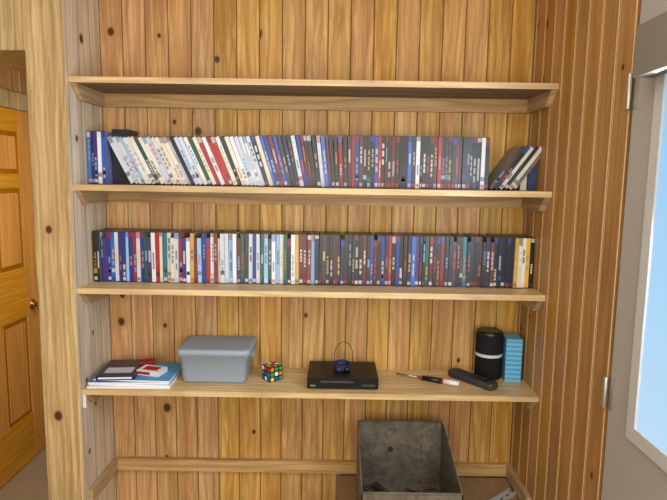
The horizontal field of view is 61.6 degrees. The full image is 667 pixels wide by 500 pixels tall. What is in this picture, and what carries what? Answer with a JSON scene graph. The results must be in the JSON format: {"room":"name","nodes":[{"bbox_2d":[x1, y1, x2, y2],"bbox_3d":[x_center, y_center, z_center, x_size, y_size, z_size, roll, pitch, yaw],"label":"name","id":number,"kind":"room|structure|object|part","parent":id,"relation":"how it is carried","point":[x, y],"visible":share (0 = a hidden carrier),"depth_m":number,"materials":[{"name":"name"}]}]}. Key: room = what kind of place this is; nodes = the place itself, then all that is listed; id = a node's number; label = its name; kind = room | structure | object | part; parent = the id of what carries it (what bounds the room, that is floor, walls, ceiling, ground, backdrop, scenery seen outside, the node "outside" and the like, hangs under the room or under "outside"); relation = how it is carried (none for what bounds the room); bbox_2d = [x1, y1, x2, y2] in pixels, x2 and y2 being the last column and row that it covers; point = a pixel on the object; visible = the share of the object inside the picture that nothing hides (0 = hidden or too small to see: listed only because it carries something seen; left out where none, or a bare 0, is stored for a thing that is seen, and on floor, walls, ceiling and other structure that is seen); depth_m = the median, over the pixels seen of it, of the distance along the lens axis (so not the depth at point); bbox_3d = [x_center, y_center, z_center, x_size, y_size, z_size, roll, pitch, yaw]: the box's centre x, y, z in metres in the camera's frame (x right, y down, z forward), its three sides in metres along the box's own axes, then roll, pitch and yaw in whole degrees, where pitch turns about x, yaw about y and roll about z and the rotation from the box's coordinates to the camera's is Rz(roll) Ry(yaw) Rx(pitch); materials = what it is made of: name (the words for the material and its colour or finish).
{"room":"living room","nodes":[
{"label":"living room","id":0,"kind":"room"},
{"bbox_2d":[0,70,45,445],"bbox_3d":[-1.783,-0.016,3.581,0.036,2.450,2.527,1,7,0],"label":"wall","id":1,"kind":"structure","parent":0,"point":[13,83],"depth_m":3.12,"materials":[{"name":"brown wood"}]},
{"bbox_2d":[0,107,45,487],"bbox_3d":[-1.762,0.269,2.950,0.106,2.030,0.810,1,7,0],"label":"door","id":2,"kind":"structure","parent":1,"relation":"in","point":[22,429],"depth_m":3.15,"materials":[{"name":"brown wood"}]},
{"bbox_3d":[-1.744,0.320,3.299,0.070,0.060,0.060,1,7,0],"label":"knob","id":3,"kind":"part","parent":2,"relation":"part of","materials":[{"name":"gold metal"}]},
{"bbox_2d":[0,0,116,499],"bbox_3d":[-1.542,0.171,2.147,1.274,2.450,0.363,1,7,0],"label":"wall","id":4,"kind":"structure","parent":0,"point":[53,41],"depth_m":1.97,"materials":[{"name":"brown wood"}]},
{"bbox_2d":[0,411,512,499],"bbox_3d":[-0.601,1.501,1.716,5.000,0.050,7.000,1,7,0],"label":"floor","id":5,"kind":"structure","parent":0,"point":[31,482],"depth_m":3.08,"materials":[{"name":"beige carpet"}]},
{"bbox_2d":[335,475,517,499],"bbox_3d":[0.358,1.202,2.052,0.705,0.485,0.590,1,7,0],"label":"crate","id":6,"kind":"object","parent":5,"relation":"on","point":[472,488],"depth_m":2.23,"materials":[{"name":"brown wood"}]},
{"bbox_2d":[356,420,462,499],"bbox_3d":[0.258,0.835,2.051,0.346,0.269,0.384,1,7,0],"label":"metal bin","id":7,"kind":"object","parent":6,"relation":"on","point":[397,460],"visible":1,"depth_m":2.23,"materials":[{"name":"metal"}]},
{"bbox_3d":[0.589,0.962,2.106,0.300,0.014,0.032,-5,9,-39],"label":"metal shelf bracket","id":8,"kind":"part","parent":6,"relation":"part of","materials":[{"name":"white metal"}]},
{"bbox_2d":[99,0,535,499],"bbox_3d":[-0.079,0.179,2.259,1.653,2.450,0.016,1,7,0],"label":"wall","id":9,"kind":"structure","parent":0,"point":[374,40],"depth_m":2.21,"materials":[{"name":"brown wood"}]},
{"bbox_2d":[68,76,558,499],"bbox_3d":[-0.079,0.176,2.114,1.653,1.545,0.269,1,7,0],"label":"wooden shelving unit","id":10,"kind":"object","parent":9,"relation":"attached to","point":[112,92],"visible":0.88,"depth_m":2.08,"materials":[{"name":"brown wood"}]},
{"bbox_2d":[87,363,181,388],"bbox_3d":[-0.748,0.478,2.143,0.307,0.026,0.226,1,7,0],"label":"magazine stack","id":11,"kind":"object","parent":10,"relation":"on","point":[165,381],"visible":0.49,"depth_m":2.05,"materials":[{"name":"paper"}]},
{"bbox_2d":[96,359,141,380],"bbox_3d":[-0.808,0.456,2.138,0.136,0.015,0.190,0,7,-6],"label":"case","id":12,"kind":"object","parent":11,"relation":"on","point":[114,369],"visible":0.82,"depth_m":2.10,"materials":[{"name":"black plastic"}]},
{"bbox_2d":[136,358,167,376],"bbox_3d":[-0.696,0.453,2.152,0.112,0.022,0.162,-1,8,-15],"label":"box","id":13,"kind":"object","parent":11,"relation":"on","point":[148,368],"visible":0.91,"depth_m":2.12,"materials":[{"name":"cardboard"}]},
{"bbox_2d":[176,335,256,382],"bbox_3d":[-0.448,0.424,2.178,0.279,0.133,0.207,1,7,0],"label":"plastic storage box","id":14,"kind":"object","parent":10,"relation":"on","point":[204,358],"visible":1,"depth_m":2.09,"materials":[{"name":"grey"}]},
{"bbox_2d":[262,361,282,382],"bbox_3d":[-0.235,0.469,2.152,0.058,0.058,0.058,-5,9,-39],"label":"cube","id":15,"kind":"object","parent":10,"relation":"on","point":[271,371],"visible":1,"depth_m":2.13,"materials":[{"name":"multicoloured plastic"}]},
{"bbox_2d":[92,228,534,287],"bbox_3d":[-0.075,0.028,2.155,1.644,0.190,0.147,1,7,0],"label":"dvds","id":16,"kind":"object","parent":10,"relation":"on","point":[467,260],"visible":1,"depth_m":2.09},
{"bbox_2d":[86,129,541,190],"bbox_3d":[-0.056,-0.338,2.100,1.675,0.202,0.164,1,7,0],"label":"dvds","id":17,"kind":"object","parent":10,"relation":"on","point":[121,156],"visible":0.99,"depth_m":2.04,"materials":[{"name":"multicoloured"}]},
{"bbox_2d":[307,361,378,388],"bbox_3d":[0.034,0.481,2.150,0.262,0.043,0.196,1,7,0],"label":"dvd player","id":18,"kind":"object","parent":10,"relation":"on","point":[321,374],"visible":1,"depth_m":2.07},
{"bbox_2d":[333,342,352,371],"bbox_3d":[0.038,0.412,2.164,0.081,0.092,0.112,1,7,0],"label":"earphones","id":19,"kind":"object","parent":18,"relation":"on","point":[346,368],"visible":1,"depth_m":2.16,"materials":[{"name":"blue plastic"}]},
{"bbox_2d":[396,373,459,385],"bbox_3d":[0.360,0.495,2.156,0.249,0.021,0.021,4,8,25],"label":"screwdriver","id":20,"kind":"object","parent":10,"relation":"on","point":[422,377],"visible":1,"depth_m":2.13,"materials":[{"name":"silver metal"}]},
{"bbox_2d":[448,368,497,390],"bbox_3d":[0.534,0.494,2.152,0.052,0.030,0.210,-5,9,-38],"label":"remote control","id":21,"kind":"object","parent":10,"relation":"on","point":[482,382],"visible":1,"depth_m":2.13,"materials":[{"name":"grey plastic"}]},
{"bbox_2d":[474,327,502,380],"bbox_3d":[0.613,0.408,2.209,0.105,0.190,0.105,1,7,0],"label":"speaker","id":22,"kind":"object","parent":10,"relation":"on","point":[489,340],"visible":0.92,"depth_m":2.17},
{"bbox_2d":[501,333,522,381],"bbox_3d":[0.698,0.421,2.198,0.060,0.168,0.090,2,7,6],"label":"box","id":23,"kind":"object","parent":10,"relation":"on","point":[512,343],"visible":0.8,"depth_m":2.16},
{"bbox_2d":[509,0,640,499],"bbox_3d":[0.798,0.460,0.166,0.120,2.450,4.200,1,7,0],"label":"wall","id":24,"kind":"structure","parent":0,"point":[586,47],"depth_m":1.73,"materials":[{"name":"brown wood"}]},
{"bbox_2d":[601,0,666,499],"bbox_3d":[0.739,0.452,1.079,0.104,2.208,0.936,1,7,0],"label":"door","id":25,"kind":"structure","parent":24,"relation":"in","point":[635,459],"depth_m":1.35,"materials":[{"name":"grey paint"}]}
]}

